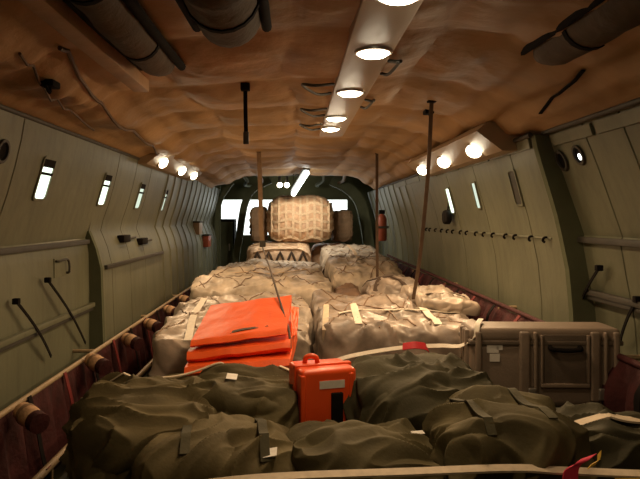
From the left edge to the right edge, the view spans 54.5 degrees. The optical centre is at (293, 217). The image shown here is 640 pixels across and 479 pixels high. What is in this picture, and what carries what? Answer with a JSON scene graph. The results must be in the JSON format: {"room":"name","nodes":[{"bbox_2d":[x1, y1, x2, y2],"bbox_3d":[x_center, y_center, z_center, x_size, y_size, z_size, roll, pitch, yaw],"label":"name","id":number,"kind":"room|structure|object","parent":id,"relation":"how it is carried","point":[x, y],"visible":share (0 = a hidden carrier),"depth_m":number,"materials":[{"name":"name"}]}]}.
{"room":"aircraft cabin","nodes":[
{"label":"aircraft cabin","id":0,"kind":"room"},
{"bbox_2d":[60,472,68,478],"bbox_3d":[0.000,1.930,7.000,4.400,0.060,16.400,0,0,0],"label":"floor","id":1,"kind":"structure","parent":0,"point":[64,476],"depth_m":4.56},
{"bbox_2d":[0,272,209,478],"bbox_3d":[-1.459,1.457,6.600,0.522,0.886,11.200,0,0,0],"label":"seat","id":2,"kind":"object","parent":1,"relation":"on","point":[24,454],"visible":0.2,"depth_m":3.96,"materials":[{"name":"fabric"}]},
{"bbox_2d":[13,402,49,433],"bbox_3d":[-1.404,1.064,3.306,0.210,0.133,0.119,0,0,40],"label":"roll","id":3,"kind":"object","parent":2,"relation":"on","point":[29,416],"visible":1,"depth_m":3.26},
{"bbox_2d":[84,353,111,374],"bbox_3d":[-1.404,1.044,4.436,0.210,0.133,0.119,0,0,40],"label":"roll","id":4,"kind":"object","parent":2,"relation":"on","point":[97,363],"visible":1,"depth_m":4.39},
{"bbox_2d":[121,333,143,350],"bbox_3d":[-1.404,1.074,5.386,0.210,0.133,0.119,0,0,40],"label":"roll","id":5,"kind":"object","parent":2,"relation":"on","point":[129,340],"visible":1,"depth_m":5.34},
{"bbox_2d":[143,318,163,331],"bbox_3d":[-1.404,1.074,6.186,0.210,0.133,0.119,0,0,40],"label":"roll","id":6,"kind":"object","parent":2,"relation":"on","point":[150,324],"visible":0.94,"depth_m":6.14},
{"bbox_2d":[163,305,175,315],"bbox_3d":[-1.404,1.074,7.136,0.210,0.133,0.119,0,0,40],"label":"roll","id":7,"kind":"object","parent":2,"relation":"on","point":[168,309],"visible":0.61,"depth_m":7.11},
{"bbox_2d":[179,295,189,302],"bbox_3d":[-1.404,1.074,8.086,0.210,0.133,0.119,0,0,40],"label":"roll","id":8,"kind":"object","parent":2,"relation":"on","point":[182,298],"visible":0.51,"depth_m":8.06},
{"bbox_2d":[221,219,235,265],"bbox_3d":[-1.515,0.960,13.525,0.470,1.880,0.550,0,0,0],"label":"door","id":9,"kind":"structure","parent":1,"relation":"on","point":[228,226],"depth_m":13.28,"materials":[{"name":"metal"}]},
{"bbox_2d":[148,291,314,376],"bbox_3d":[-0.449,1.317,5.397,1.304,1.166,2.411,0,0,0],"label":"load","id":10,"kind":"object","parent":1,"relation":"on","point":[170,349],"visible":0.26,"depth_m":4.53,"materials":[{"name":"fabric"}]},
{"bbox_2d":[184,298,206,340],"bbox_3d":[-0.799,0.799,5.134,0.073,0.114,1.635,0,0,-4],"label":"strap","id":11,"kind":"object","parent":10,"relation":"on","point":[191,322],"visible":0.91,"depth_m":4.71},
{"bbox_2d":[184,295,298,375],"bbox_3d":[-0.270,0.662,3.592,0.606,0.330,0.824,0,0,0],"label":"tarpaulin","id":12,"kind":"object","parent":10,"relation":"on","point":[254,333],"visible":0.98,"depth_m":3.39,"materials":[{"name":"orange fabric"}]},
{"bbox_2d":[262,247,291,347],"bbox_3d":[-0.225,0.529,5.501,0.057,0.353,4.370,0,0,-5],"label":"cord","id":13,"kind":"object","parent":12,"relation":"on","point":[273,280],"visible":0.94,"depth_m":3.97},
{"bbox_2d":[232,177,271,262],"bbox_3d":[-0.882,0.519,13.100,0.825,2.763,0.200,0,0,0],"label":"trim","id":14,"kind":"structure","parent":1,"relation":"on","point":[249,193],"depth_m":13.00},
{"bbox_2d":[189,258,331,305],"bbox_3d":[-0.351,1.270,8.789,1.716,1.259,4.267,0,0,0],"label":"load","id":15,"kind":"object","parent":1,"relation":"on","point":[220,281],"visible":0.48,"depth_m":7.17,"materials":[{"name":"fabric"}]},
{"bbox_2d":[246,241,310,261],"bbox_3d":[-0.278,1.176,12.002,1.305,1.447,2.113,0,0,0],"label":"load","id":16,"kind":"object","parent":1,"relation":"on","point":[274,250],"visible":0.33,"depth_m":11.05,"materials":[{"name":"fabric"}]},
{"bbox_2d":[249,206,267,241],"bbox_3d":[-0.704,0.120,12.533,0.400,0.711,0.735,0,0,0],"label":"bundle","id":17,"kind":"object","parent":16,"relation":"on","point":[254,212],"visible":0.8,"depth_m":12.20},
{"bbox_2d":[266,195,333,242],"bbox_3d":[0.116,0.005,12.324,1.386,0.951,1.233,0,0,0],"label":"bundle","id":18,"kind":"object","parent":16,"relation":"on","point":[302,218],"visible":0.98,"depth_m":11.81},
{"bbox_2d":[310,243,346,263],"bbox_3d":[0.785,1.201,12.805,0.928,1.398,1.084,0,0,0],"label":"load","id":19,"kind":"object","parent":1,"relation":"on","point":[315,252],"visible":0.12,"depth_m":12.37,"materials":[{"name":"fabric"}]},
{"bbox_2d":[331,209,353,241],"bbox_3d":[0.968,0.157,12.691,0.465,0.660,0.720,0,0,0],"label":"bundle","id":20,"kind":"object","parent":19,"relation":"on","point":[343,219],"visible":0.85,"depth_m":12.36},
{"bbox_2d":[334,283,360,295],"bbox_3d":[0.606,1.322,7.017,0.396,1.150,1.154,0,0,0],"label":"load","id":21,"kind":"object","parent":1,"relation":"on","point":[349,289],"visible":0.13,"depth_m":6.84,"materials":[{"name":"fabric"}]},
{"bbox_2d":[319,243,404,292],"bbox_3d":[0.976,1.201,9.942,1.143,1.453,4.427,0,0,0],"label":"load","id":22,"kind":"object","parent":1,"relation":"on","point":[344,267],"visible":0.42,"depth_m":8.62,"materials":[{"name":"fabric"}]},
{"bbox_2d":[360,274,419,294],"bbox_3d":[1.117,1.268,7.045,0.793,1.265,1.244,0,0,0],"label":"load","id":23,"kind":"object","parent":1,"relation":"on","point":[387,285],"visible":0.22,"depth_m":6.60,"materials":[{"name":"fabric"}]},
{"bbox_2d":[309,289,475,363],"bbox_3d":[0.813,1.291,5.332,1.380,1.217,2.075,0,0,0],"label":"load","id":24,"kind":"object","parent":1,"relation":"on","point":[378,329],"visible":0.31,"depth_m":4.42,"materials":[{"name":"fabric"}]},
{"bbox_2d":[322,304,328,358],"bbox_3d":[0.255,0.914,4.928,0.046,0.415,1.146,0,0,4],"label":"strap","id":25,"kind":"object","parent":24,"relation":"on","point":[325,306],"visible":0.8,"depth_m":4.56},
{"bbox_2d":[350,303,361,323],"bbox_3d":[0.470,0.723,4.810,0.055,0.065,0.781,0,0,1],"label":"strap","id":26,"kind":"object","parent":24,"relation":"on","point":[354,308],"visible":0.95,"depth_m":4.67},
{"bbox_2d":[338,309,459,313],"bbox_3d":[0.859,0.750,4.884,1.074,0.094,0.053,0,0,-14],"label":"strap","id":27,"kind":"object","parent":24,"relation":"on","point":[358,309],"visible":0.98,"depth_m":4.87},
{"bbox_2d":[415,307,441,324],"bbox_3d":[1.044,0.753,4.860,0.058,0.044,0.882,0,0,2],"label":"strap","id":28,"kind":"object","parent":24,"relation":"on","point":[436,321],"visible":0.96,"depth_m":4.70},
{"bbox_2d":[401,284,480,315],"bbox_3d":[1.279,0.710,5.569,0.491,0.156,1.207,0,0,0],"label":"load","id":29,"kind":"object","parent":24,"relation":"on","point":[446,302],"visible":0.77,"depth_m":5.08},
{"bbox_2d":[387,254,639,412],"bbox_3d":[1.750,1.272,6.000,0.379,1.256,10.000,0,0,0],"label":"seat","id":30,"kind":"object","parent":1,"relation":"on","point":[622,385],"visible":0.22,"depth_m":4.18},
{"bbox_3d":[0.210,1.487,2.986,2.506,0.826,2.314,0,0,0],"label":"load","id":31,"kind":"object","parent":1,"relation":"on","visible":0},
{"bbox_2d":[59,372,219,478],"bbox_3d":[-0.643,0.907,2.796,0.713,0.373,0.921,0,0,0],"label":"duffel bag","id":32,"kind":"object","parent":31,"relation":"on","point":[105,430],"visible":0.71,"depth_m":2.48,"materials":[{"name":"green fabric"}]},
{"bbox_2d":[110,362,288,380],"bbox_3d":[-0.474,0.774,3.101,0.916,0.077,0.116,0,0,-9],"label":"strap","id":33,"kind":"object","parent":32,"relation":"on","point":[213,364],"visible":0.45,"depth_m":3.11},
{"bbox_2d":[131,412,295,478],"bbox_3d":[-0.274,0.947,2.432,0.686,0.295,0.569,0,0,0],"label":"duffel bag","id":34,"kind":"object","parent":31,"relation":"on","point":[222,444],"visible":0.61,"depth_m":2.26,"materials":[{"name":"green fabric"}]},
{"bbox_2d":[263,447,276,457],"bbox_3d":[-0.088,0.866,2.290,0.050,0.012,0.080,0,0,0],"label":"paper tag","id":35,"kind":"object","parent":34,"relation":"on","point":[273,451],"visible":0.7,"depth_m":2.28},
{"bbox_2d":[187,363,298,428],"bbox_3d":[-0.228,0.914,2.963,0.615,0.360,0.571,0,0,11],"label":"duffel bag","id":36,"kind":"object","parent":31,"relation":"on","point":[266,392],"visible":0.34,"depth_m":2.77,"materials":[{"name":"green fabric"}]},
{"bbox_2d":[289,353,355,422],"bbox_3d":[0.132,0.857,2.901,0.281,0.446,0.234,0,0,-16],"label":"hard case","id":37,"kind":"object","parent":31,"relation":"on","point":[322,386],"visible":0.7,"depth_m":2.80,"materials":[{"name":"orange plastic"}]},
{"bbox_2d":[286,418,444,478],"bbox_3d":[0.249,0.947,2.432,0.641,0.297,0.528,0,0,0],"label":"duffel bag","id":38,"kind":"object","parent":31,"relation":"on","point":[328,444],"visible":0.77,"depth_m":2.29,"materials":[{"name":"green fabric"}]},
{"bbox_2d":[343,350,493,430],"bbox_3d":[0.568,0.881,2.983,0.709,0.436,0.755,0,0,-2],"label":"duffel bag","id":39,"kind":"object","parent":31,"relation":"on","point":[408,385],"visible":0.41,"depth_m":2.76,"materials":[{"name":"green fabric"}]},
{"bbox_2d":[422,385,597,478],"bbox_3d":[0.808,0.894,2.421,0.619,0.399,0.593,0,0,-4],"label":"duffel bag","id":40,"kind":"object","parent":31,"relation":"on","point":[477,424],"visible":0.85,"depth_m":2.24,"materials":[{"name":"green fabric"}]},
{"bbox_2d":[211,464,639,478],"bbox_3d":[0.490,0.895,2.117,2.021,0.087,0.056,0,0,-1],"label":"strap","id":41,"kind":"object","parent":40,"relation":"on","point":[489,468],"visible":0.95,"depth_m":2.11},
{"bbox_2d":[562,453,596,478],"bbox_3d":[0.958,0.849,2.075,0.118,0.120,0.014,0,0,0],"label":"tag","id":42,"kind":"object","parent":41,"relation":"attached to","point":[571,472],"visible":1,"depth_m":2.07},
{"bbox_2d":[459,321,623,404],"bbox_3d":[1.297,0.840,3.296,0.796,0.540,0.310,0,0,0],"label":"case","id":43,"kind":"object","parent":31,"relation":"on","point":[571,362],"visible":0.7,"depth_m":3.18,"materials":[{"name":"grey plastic"}]},
{"bbox_2d":[338,318,483,359],"bbox_3d":[0.612,0.678,3.395,0.817,0.263,0.208,0,0,17],"label":"strap","id":44,"kind":"object","parent":43,"relation":"attached to","point":[478,322],"visible":0.86,"depth_m":3.43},
{"bbox_2d":[402,341,428,352],"bbox_3d":[0.671,0.712,3.409,0.152,0.069,0.074,0,0,0],"label":"loop","id":45,"kind":"object","parent":44,"relation":"attached to","point":[415,344],"visible":0.96,"depth_m":3.39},
{"bbox_2d":[556,401,639,478],"bbox_3d":[1.301,0.924,2.519,0.583,0.340,0.575,0,0,12],"label":"duffel bag","id":46,"kind":"object","parent":31,"relation":"on","point":[619,441],"visible":0.37,"depth_m":2.30,"materials":[{"name":"green fabric"}]},
{"bbox_2d":[575,413,639,424],"bbox_3d":[1.237,0.842,2.443,0.482,0.149,0.100,0,0,5],"label":"strap","id":47,"kind":"object","parent":46,"relation":"on","point":[628,419],"visible":0.59,"depth_m":2.43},
{"bbox_2d":[0,109,219,478],"bbox_3d":[-1.639,0.650,5.900,0.226,2.500,14.200,0,0,0],"label":"wall","id":48,"kind":"structure","parent":0,"point":[133,290],"depth_m":4.79,"materials":[{"name":"metal"}]},
{"bbox_2d":[0,139,9,163],"bbox_3d":[-1.577,-0.360,3.360,0.045,0.135,0.135,0,0,0],"label":"window","id":49,"kind":"structure","parent":48,"relation":"in","point":[4,143],"depth_m":3.38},
{"bbox_2d":[0,143,6,159],"bbox_3d":[-1.582,-0.360,3.360,0.023,0.100,0.100,0,0,0],"label":"blind","id":50,"kind":"object","parent":49,"relation":"attached to","point":[3,146],"depth_m":3.38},
{"bbox_2d":[12,298,51,357],"bbox_3d":[-1.662,0.720,3.979,0.040,0.476,0.555,0,0,1],"label":"strap","id":51,"kind":"object","parent":48,"relation":"attached to","point":[15,301],"visible":1,"depth_m":3.88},
{"bbox_2d":[32,156,56,201],"bbox_3d":[-1.611,-0.250,4.000,0.087,0.285,0.218,0,0,0],"label":"window","id":52,"kind":"structure","parent":48,"relation":"in","point":[48,165],"depth_m":3.99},
{"bbox_2d":[41,159,55,175],"bbox_3d":[-1.585,-0.325,4.005,0.032,0.100,0.179,0,0,0],"label":"blind","id":53,"kind":"object","parent":52,"relation":"attached to","point":[48,166],"depth_m":4.00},
{"bbox_2d":[0,239,89,254],"bbox_3d":[-1.716,0.197,2.085,0.035,0.036,6.170,0,0,0],"label":"trim","id":54,"kind":"structure","parent":48,"relation":"attached to","point":[10,250],"depth_m":4.17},
{"bbox_2d":[0,302,94,352],"bbox_3d":[-1.680,0.733,2.175,0.060,0.065,5.950,0,0,0],"label":"grab rail","id":55,"kind":"object","parent":48,"relation":"attached to","point":[6,343],"visible":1,"depth_m":4.10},
{"bbox_2d":[53,257,70,277],"bbox_3d":[-1.695,0.360,4.550,0.043,0.140,0.260,0,0,0],"label":"wall bracket","id":56,"kind":"object","parent":48,"relation":"attached to","point":[62,266],"visible":1,"depth_m":4.55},
{"bbox_2d":[44,277,85,343],"bbox_3d":[-1.662,0.705,4.569,0.040,0.606,0.774,0,0,1],"label":"strap","id":57,"kind":"object","parent":48,"relation":"attached to","point":[46,279],"visible":1,"depth_m":4.43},
{"bbox_2d":[0,104,139,159],"bbox_3d":[-1.545,-0.588,2.550,0.032,0.030,7.300,0,0,0],"label":"trim","id":58,"kind":"structure","parent":48,"relation":"attached to","point":[2,107],"depth_m":4.04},
{"bbox_2d":[85,231,104,348],"bbox_3d":[-1.683,1.005,5.210,0.184,1.790,0.060,0,0,0],"label":"trim","id":59,"kind":"structure","parent":48,"relation":"attached to","point":[96,290],"depth_m":5.18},
{"bbox_2d":[96,173,112,206],"bbox_3d":[-1.613,-0.240,5.280,0.088,0.285,0.218,0,0,0],"label":"window","id":60,"kind":"structure","parent":48,"relation":"in","point":[106,183],"depth_m":5.28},
{"bbox_2d":[103,174,112,186],"bbox_3d":[-1.587,-0.315,5.285,0.033,0.100,0.179,0,0,0],"label":"blind","id":61,"kind":"object","parent":60,"relation":"attached to","point":[107,179],"depth_m":5.27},
{"bbox_2d":[117,235,135,242],"bbox_3d":[-1.658,0.200,6.215,0.070,0.070,0.570,0,0,0],"label":"junction box","id":62,"kind":"object","parent":48,"relation":"attached to","point":[122,238],"visible":0.98,"depth_m":5.96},
{"bbox_2d":[104,251,163,268],"bbox_3d":[-1.607,0.422,6.450,0.030,0.036,2.300,0,0,0],"label":"trim","id":63,"kind":"structure","parent":48,"relation":"attached to","point":[109,266],"depth_m":6.08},
{"bbox_2d":[133,182,145,209],"bbox_3d":[-1.616,-0.230,6.500,0.089,0.285,0.218,0,0,0],"label":"window","id":64,"kind":"structure","parent":48,"relation":"in","point":[142,185],"depth_m":6.49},
{"bbox_2d":[139,184,145,193],"bbox_3d":[-1.590,-0.305,6.505,0.034,0.100,0.179,0,0,0],"label":"blind","id":65,"kind":"object","parent":64,"relation":"attached to","point":[142,186],"depth_m":6.49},
{"bbox_2d":[137,238,151,244],"bbox_3d":[-1.639,0.250,6.865,0.070,0.070,0.570,0,0,0],"label":"junction box","id":66,"kind":"object","parent":48,"relation":"attached to","point":[141,241],"visible":0.98,"depth_m":6.60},
{"bbox_2d":[158,189,168,211],"bbox_3d":[-1.619,-0.220,7.700,0.090,0.285,0.218,0,0,0],"label":"window","id":67,"kind":"structure","parent":48,"relation":"in","point":[165,189],"depth_m":7.72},
{"bbox_2d":[138,153,201,180],"bbox_3d":[-1.430,-0.642,7.550,0.290,0.205,2.800,0,0,0],"label":"trim","id":68,"kind":"structure","parent":48,"relation":"attached to","point":[151,160],"depth_m":6.98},
{"bbox_2d":[157,158,168,168],"bbox_3d":[-1.428,-0.618,6.571,0.188,0.191,0.150,0,0,34],"label":"lamp","id":69,"kind":"object","parent":68,"relation":"attached to","point":[163,163],"visible":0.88,"depth_m":6.53,"materials":[{"name":"metal"}]},
{"bbox_2d":[193,221,202,234],"bbox_3d":[-1.641,0.168,10.600,0.120,0.225,0.360,0,0,0],"label":"equipment box","id":70,"kind":"object","parent":48,"relation":"attached to","point":[197,225],"visible":0.94,"depth_m":10.43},
{"bbox_2d":[202,234,211,246],"bbox_3d":[-1.570,0.407,11.200,0.120,0.225,0.360,0,0,0],"label":"equipment box","id":71,"kind":"object","parent":48,"relation":"attached to","point":[206,238],"visible":1,"depth_m":11.03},
{"bbox_2d":[212,185,220,265],"bbox_3d":[-1.870,0.400,13.005,0.660,3.000,0.050,0,0,0],"label":"wall","id":72,"kind":"structure","parent":0,"point":[217,186],"depth_m":12.98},
{"bbox_2d":[214,183,233,266],"bbox_3d":[-1.474,0.563,13.000,0.422,2.677,0.120,0,0,0],"label":"trim","id":73,"kind":"structure","parent":72,"relation":"attached to","point":[227,188],"depth_m":12.94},
{"bbox_2d":[221,176,375,261],"bbox_3d":[0.000,0.400,14.650,4.400,3.000,0.100,0,0,0],"label":"wall","id":74,"kind":"structure","parent":0,"point":[238,190],"depth_m":14.60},
{"bbox_2d":[0,0,639,188],"bbox_3d":[0.045,-0.682,5.175,3.230,0.384,12.750,0,0,0],"label":"ceiling","id":75,"kind":"structure","parent":0,"point":[464,56],"depth_m":3.51,"materials":[{"name":"fabric"}]},
{"bbox_2d":[40,79,59,93],"bbox_3d":[-1.200,-0.639,3.042,0.070,0.072,0.116,0,0,0],"label":"clip","id":76,"kind":"object","parent":75,"relation":"attached to","point":[49,85],"visible":0.97,"depth_m":3.00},
{"bbox_2d":[18,52,94,130],"bbox_3d":[-1.300,-0.659,3.498,0.044,0.097,1.821,0,0,-9],"label":"rope","id":77,"kind":"object","parent":75,"relation":"attached to","point":[19,53],"visible":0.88,"depth_m":3.17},
{"bbox_2d":[18,0,148,91],"bbox_3d":[-0.885,-0.765,1.300,0.090,0.070,4.600,0,0,0],"label":"trim","id":78,"kind":"structure","parent":75,"relation":"attached to","point":[56,13],"depth_m":2.58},
{"bbox_2d":[57,46,158,155],"bbox_3d":[-1.208,-0.705,4.447,0.076,0.170,3.519,0,0,-5],"label":"rope","id":79,"kind":"object","parent":75,"relation":"attached to","point":[60,48],"visible":1,"depth_m":3.54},
{"bbox_2d":[63,0,185,76],"bbox_3d":[-0.700,-0.808,2.425,0.257,0.208,1.853,0,0,0],"label":"roll","id":80,"kind":"object","parent":75,"relation":"attached to","point":[124,25],"visible":0.97,"depth_m":2.46,"materials":[{"name":"fabric"}]},
{"bbox_2d":[175,0,271,47],"bbox_3d":[-0.260,-0.807,1.975,0.335,0.280,1.356,0,0,0],"label":"roll","id":81,"kind":"object","parent":75,"relation":"attached to","point":[225,23],"visible":1,"depth_m":2.22,"materials":[{"name":"fabric"}]},
{"bbox_2d":[240,82,249,143],"bbox_3d":[-0.310,-0.665,3.950,0.060,0.390,0.060,0,0,0],"label":"strap","id":82,"kind":"object","parent":75,"relation":"hanging from","point":[244,86],"visible":1,"depth_m":3.95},
{"bbox_2d":[257,152,265,246],"bbox_3d":[-0.411,-0.255,7.734,0.118,1.230,0.092,0,0,0],"label":"strap","id":83,"kind":"object","parent":75,"relation":"hanging from","point":[262,243],"visible":0.84,"depth_m":7.74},
{"bbox_2d":[290,168,309,195],"bbox_3d":[0.100,-0.612,10.750,0.120,0.420,1.143,0,0,-11],"label":"lamp","id":84,"kind":"object","parent":75,"relation":"hanging from","point":[304,173],"visible":1,"depth_m":10.64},
{"bbox_2d":[299,123,322,130],"bbox_3d":[0.144,-0.795,5.439,0.205,0.048,0.396,0,0,0],"label":"cable loop","id":85,"kind":"object","parent":75,"relation":"attached to","point":[304,126],"visible":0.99,"depth_m":5.33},
{"bbox_2d":[300,108,326,116],"bbox_3d":[0.144,-0.795,4.689,0.205,0.048,0.396,0,0,0],"label":"cable loop","id":86,"kind":"object","parent":75,"relation":"attached to","point":[303,110],"visible":1,"depth_m":4.58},
{"bbox_2d":[301,83,334,95],"bbox_3d":[0.144,-0.795,3.839,0.205,0.048,0.396,0,0,0],"label":"cable loop","id":87,"kind":"object","parent":75,"relation":"attached to","point":[303,85],"visible":1,"depth_m":3.74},
{"bbox_2d":[320,0,422,136],"bbox_3d":[0.365,-0.850,2.500,0.230,0.100,7.200,0,0,0],"label":"ceiling light panel","id":88,"kind":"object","parent":75,"relation":"attached to","point":[375,23],"depth_m":2.89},
{"bbox_2d":[320,126,340,131],"bbox_3d":[0.325,-0.786,5.500,0.184,0.036,0.184,0,0,0],"label":"lamp","id":89,"kind":"object","parent":88,"relation":"attached to","point":[327,128],"visible":1,"depth_m":5.45,"materials":[{"name":"metal"}]},
{"bbox_2d":[325,115,347,121],"bbox_3d":[0.335,-0.786,4.920,0.184,0.036,0.184,0,0,0],"label":"lamp","id":90,"kind":"object","parent":88,"relation":"attached to","point":[334,118],"visible":1,"depth_m":4.87,"materials":[{"name":"metal"}]},
{"bbox_2d":[336,88,364,96],"bbox_3d":[0.355,-0.786,3.920,0.184,0.036,0.184,0,0,0],"label":"lamp","id":91,"kind":"object","parent":88,"relation":"attached to","point":[351,92],"visible":1,"depth_m":3.87,"materials":[{"name":"metal"}]},
{"bbox_2d":[354,46,392,59],"bbox_3d":[0.380,-0.786,2.970,0.184,0.036,0.184,0,0,0],"label":"lamp","id":92,"kind":"object","parent":88,"relation":"attached to","point":[367,52],"visible":1,"depth_m":2.92,"materials":[{"name":"metal"}]},
{"bbox_2d":[376,0,418,5],"bbox_3d":[0.375,-0.786,2.200,0.184,0.036,0.184,0,0,0],"label":"lamp","id":93,"kind":"object","parent":88,"relation":"attached to","point":[389,2],"visible":1,"depth_m":2.21,"materials":[{"name":"glass"}]},
{"bbox_2d":[375,153,378,276],"bbox_3d":[1.030,-0.035,7.694,0.060,1.630,0.073,0,0,0],"label":"strap","id":94,"kind":"object","parent":75,"relation":"hanging from","point":[376,155],"visible":0.74,"depth_m":7.69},
{"bbox_2d":[380,59,402,75],"bbox_3d":[0.520,-0.795,3.288,0.078,0.048,0.393,0,0,0],"label":"cable loop","id":95,"kind":"object","parent":75,"relation":"attached to","point":[397,62],"visible":0.98,"depth_m":3.28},
{"bbox_2d":[412,100,436,298],"bbox_3d":[0.969,-0.084,4.736,0.061,1.532,0.934,0,0,2],"label":"strap","id":96,"kind":"object","parent":75,"relation":"hanging from","point":[431,102],"visible":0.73,"depth_m":4.51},
{"bbox_2d":[539,69,585,113],"bbox_3d":[1.390,-0.647,3.250,0.020,0.071,0.810,0,0,9],"label":"strap","id":97,"kind":"object","parent":75,"relation":"attached to","point":[581,72],"visible":1,"depth_m":3.17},
{"bbox_2d":[521,0,639,65],"bbox_3d":[1.210,-0.808,2.225,0.310,0.239,1.654,0,0,0],"label":"roll","id":98,"kind":"object","parent":75,"relation":"attached to","point":[583,34],"visible":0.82,"depth_m":2.42,"materials":[{"name":"fabric"}]},
{"bbox_2d":[368,104,639,407],"bbox_3d":[1.736,0.677,5.900,0.417,2.445,14.203,0,0,-1],"label":"wall","id":99,"kind":"structure","parent":0,"point":[526,275],"depth_m":4.47,"materials":[{"name":"metal"}]},
{"bbox_2d":[330,176,374,247],"bbox_3d":[1.241,0.501,13.100,0.978,2.801,0.200,0,0,0],"label":"trim","id":100,"kind":"structure","parent":99,"relation":"attached to","point":[346,187],"depth_m":13.00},
{"bbox_2d":[378,210,388,240],"bbox_3d":[1.542,0.130,10.800,0.200,0.540,0.180,0,0,0],"label":"fire extinguisher","id":101,"kind":"object","parent":99,"relation":"attached to","point":[382,220],"visible":0.84,"depth_m":10.73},
{"bbox_2d":[406,176,419,184],"bbox_3d":[1.544,-0.487,8.070,0.028,0.065,0.860,0,0,0],"label":"trim","id":102,"kind":"structure","parent":99,"relation":"attached to","point":[414,179],"depth_m":8.01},
{"bbox_2d":[416,165,425,175],"bbox_3d":[1.389,-0.547,6.584,0.150,0.194,0.192,0,0,32],"label":"lamp","id":103,"kind":"object","parent":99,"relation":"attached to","point":[420,170],"visible":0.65,"depth_m":6.53,"materials":[{"name":"glass"}]},
{"bbox_2d":[436,156,450,168],"bbox_3d":[1.389,-0.547,5.654,0.150,0.194,0.192,0,0,32],"label":"lamp","id":104,"kind":"object","parent":99,"relation":"attached to","point":[441,162],"visible":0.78,"depth_m":5.60,"materials":[{"name":"glass"}]},
{"bbox_2d":[442,204,451,223],"bbox_3d":[1.632,-0.060,6.617,0.090,0.254,0.193,0,0,0],"label":"pouch","id":105,"kind":"object","parent":99,"relation":"hanging from","point":[446,214],"visible":1,"depth_m":6.55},
{"bbox_2d":[444,187,455,213],"bbox_3d":[1.636,-0.180,6.500,0.094,0.285,0.209,0,0,0],"label":"window","id":106,"kind":"structure","parent":99,"relation":"in","point":[447,190],"depth_m":6.50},
{"bbox_2d":[378,133,532,188],"bbox_3d":[1.525,-0.535,7.700,0.032,0.030,7.400,0,0,0],"label":"trim","id":107,"kind":"structure","parent":99,"relation":"attached to","point":[528,135],"depth_m":4.27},
{"bbox_2d":[406,121,518,176],"bbox_3d":[1.405,-0.568,5.615,0.290,0.205,2.670,0,0,0],"label":"trim","id":108,"kind":"structure","parent":99,"relation":"attached to","point":[489,138],"depth_m":4.73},
{"bbox_2d":[465,144,482,158],"bbox_3d":[1.389,-0.547,4.714,0.150,0.194,0.192,0,0,32],"label":"lamp","id":109,"kind":"object","parent":99,"relation":"attached to","point":[471,151],"visible":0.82,"depth_m":4.66,"materials":[{"name":"glass"}]},
{"bbox_2d":[470,181,481,209],"bbox_3d":[1.630,-0.200,5.550,0.085,0.255,0.167,0,0,0],"label":"window","id":110,"kind":"structure","parent":99,"relation":"in","point":[473,183],"depth_m":5.55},
{"bbox_2d":[425,228,551,242],"bbox_3d":[1.708,0.147,6.175,0.053,0.049,4.050,0,0,0],"label":"hook rail","id":111,"kind":"object","parent":99,"relation":"attached to","point":[429,229],"visible":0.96,"depth_m":5.29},
{"bbox_2d":[489,139,531,159],"bbox_3d":[1.544,-0.487,4.480,0.028,0.065,0.840,0,0,0],"label":"trim","id":112,"kind":"structure","parent":99,"relation":"attached to","point":[523,145],"depth_m":4.20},
{"bbox_2d":[507,169,523,206],"bbox_3d":[1.624,-0.220,4.550,0.091,0.275,0.178,0,0,0],"label":"window","id":113,"kind":"structure","parent":99,"relation":"in","point":[511,173],"depth_m":4.55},
{"bbox_2d":[554,150,568,170],"bbox_3d":[1.683,-0.360,3.900,0.067,0.135,0.135,0,0,0],"label":"window","id":114,"kind":"structure","parent":99,"relation":"in","point":[561,160],"depth_m":3.90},
{"bbox_2d":[558,154,564,167],"bbox_3d":[1.688,-0.360,3.900,0.040,0.100,0.100,0,0,0],"label":"blind","id":115,"kind":"object","parent":114,"relation":"attached to","point":[561,157],"depth_m":3.91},
{"bbox_2d":[531,134,595,321],"bbox_3d":[1.766,0.682,4.000,0.449,2.435,0.060,0,0,0],"label":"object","id":116,"kind":"structure","parent":99,"relation":"attached to","point":[568,225],"depth_m":3.97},
{"bbox_2d":[550,123,594,145],"bbox_3d":[1.633,-0.487,3.660,0.036,0.065,0.520,0,0,0],"label":"trim","id":117,"kind":"structure","parent":99,"relation":"attached to","point":[586,130],"depth_m":3.62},
{"bbox_2d":[571,145,585,165],"bbox_3d":[1.679,-0.370,3.660,0.062,0.122,0.122,0,0,0],"label":"window","id":118,"kind":"structure","parent":99,"relation":"in","point":[578,154],"depth_m":3.66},
{"bbox_2d":[575,148,581,161],"bbox_3d":[1.684,-0.370,3.660,0.036,0.090,0.090,0,0,0],"label":"blind","id":119,"kind":"object","parent":118,"relation":"attached to","point":[578,151],"depth_m":3.66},
{"bbox_2d":[541,97,639,134],"bbox_3d":[1.600,-0.545,1.440,0.032,0.030,5.080,0,0,0],"label":"trim","id":120,"kind":"structure","parent":99,"relation":"attached to","point":[636,101],"depth_m":3.27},
{"bbox_2d":[582,265,602,299],"bbox_3d":[1.850,0.475,3.929,0.042,0.386,0.459,0,0,5],"label":"strap","id":121,"kind":"object","parent":99,"relation":"attached to","point":[598,268],"visible":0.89,"depth_m":3.79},
{"bbox_2d":[577,237,639,247],"bbox_3d":[1.829,0.137,1.480,0.040,0.036,4.960,0,0,0],"label":"trim","id":122,"kind":"structure","parent":99,"relation":"attached to","point":[606,241],"depth_m":3.56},
{"bbox_2d":[584,289,639,312],"bbox_3d":[1.876,0.482,2.725,0.060,0.065,2.450,0,0,0],"label":"grab rail","id":123,"kind":"object","parent":99,"relation":"attached to","point":[602,297],"visible":0.96,"depth_m":3.60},
{"bbox_2d":[593,107,639,133],"bbox_3d":[1.633,-0.487,3.075,0.036,0.065,0.550,0,0,0],"label":"trim","id":124,"kind":"structure","parent":99,"relation":"attached to","point":[630,117],"depth_m":3.11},
{"bbox_2d":[620,296,639,340],"bbox_3d":[1.865,0.575,3.470,0.042,0.305,0.279,0,0,5],"label":"strap","id":125,"kind":"object","parent":99,"relation":"attached to","point":[635,299],"visible":0.92,"depth_m":3.43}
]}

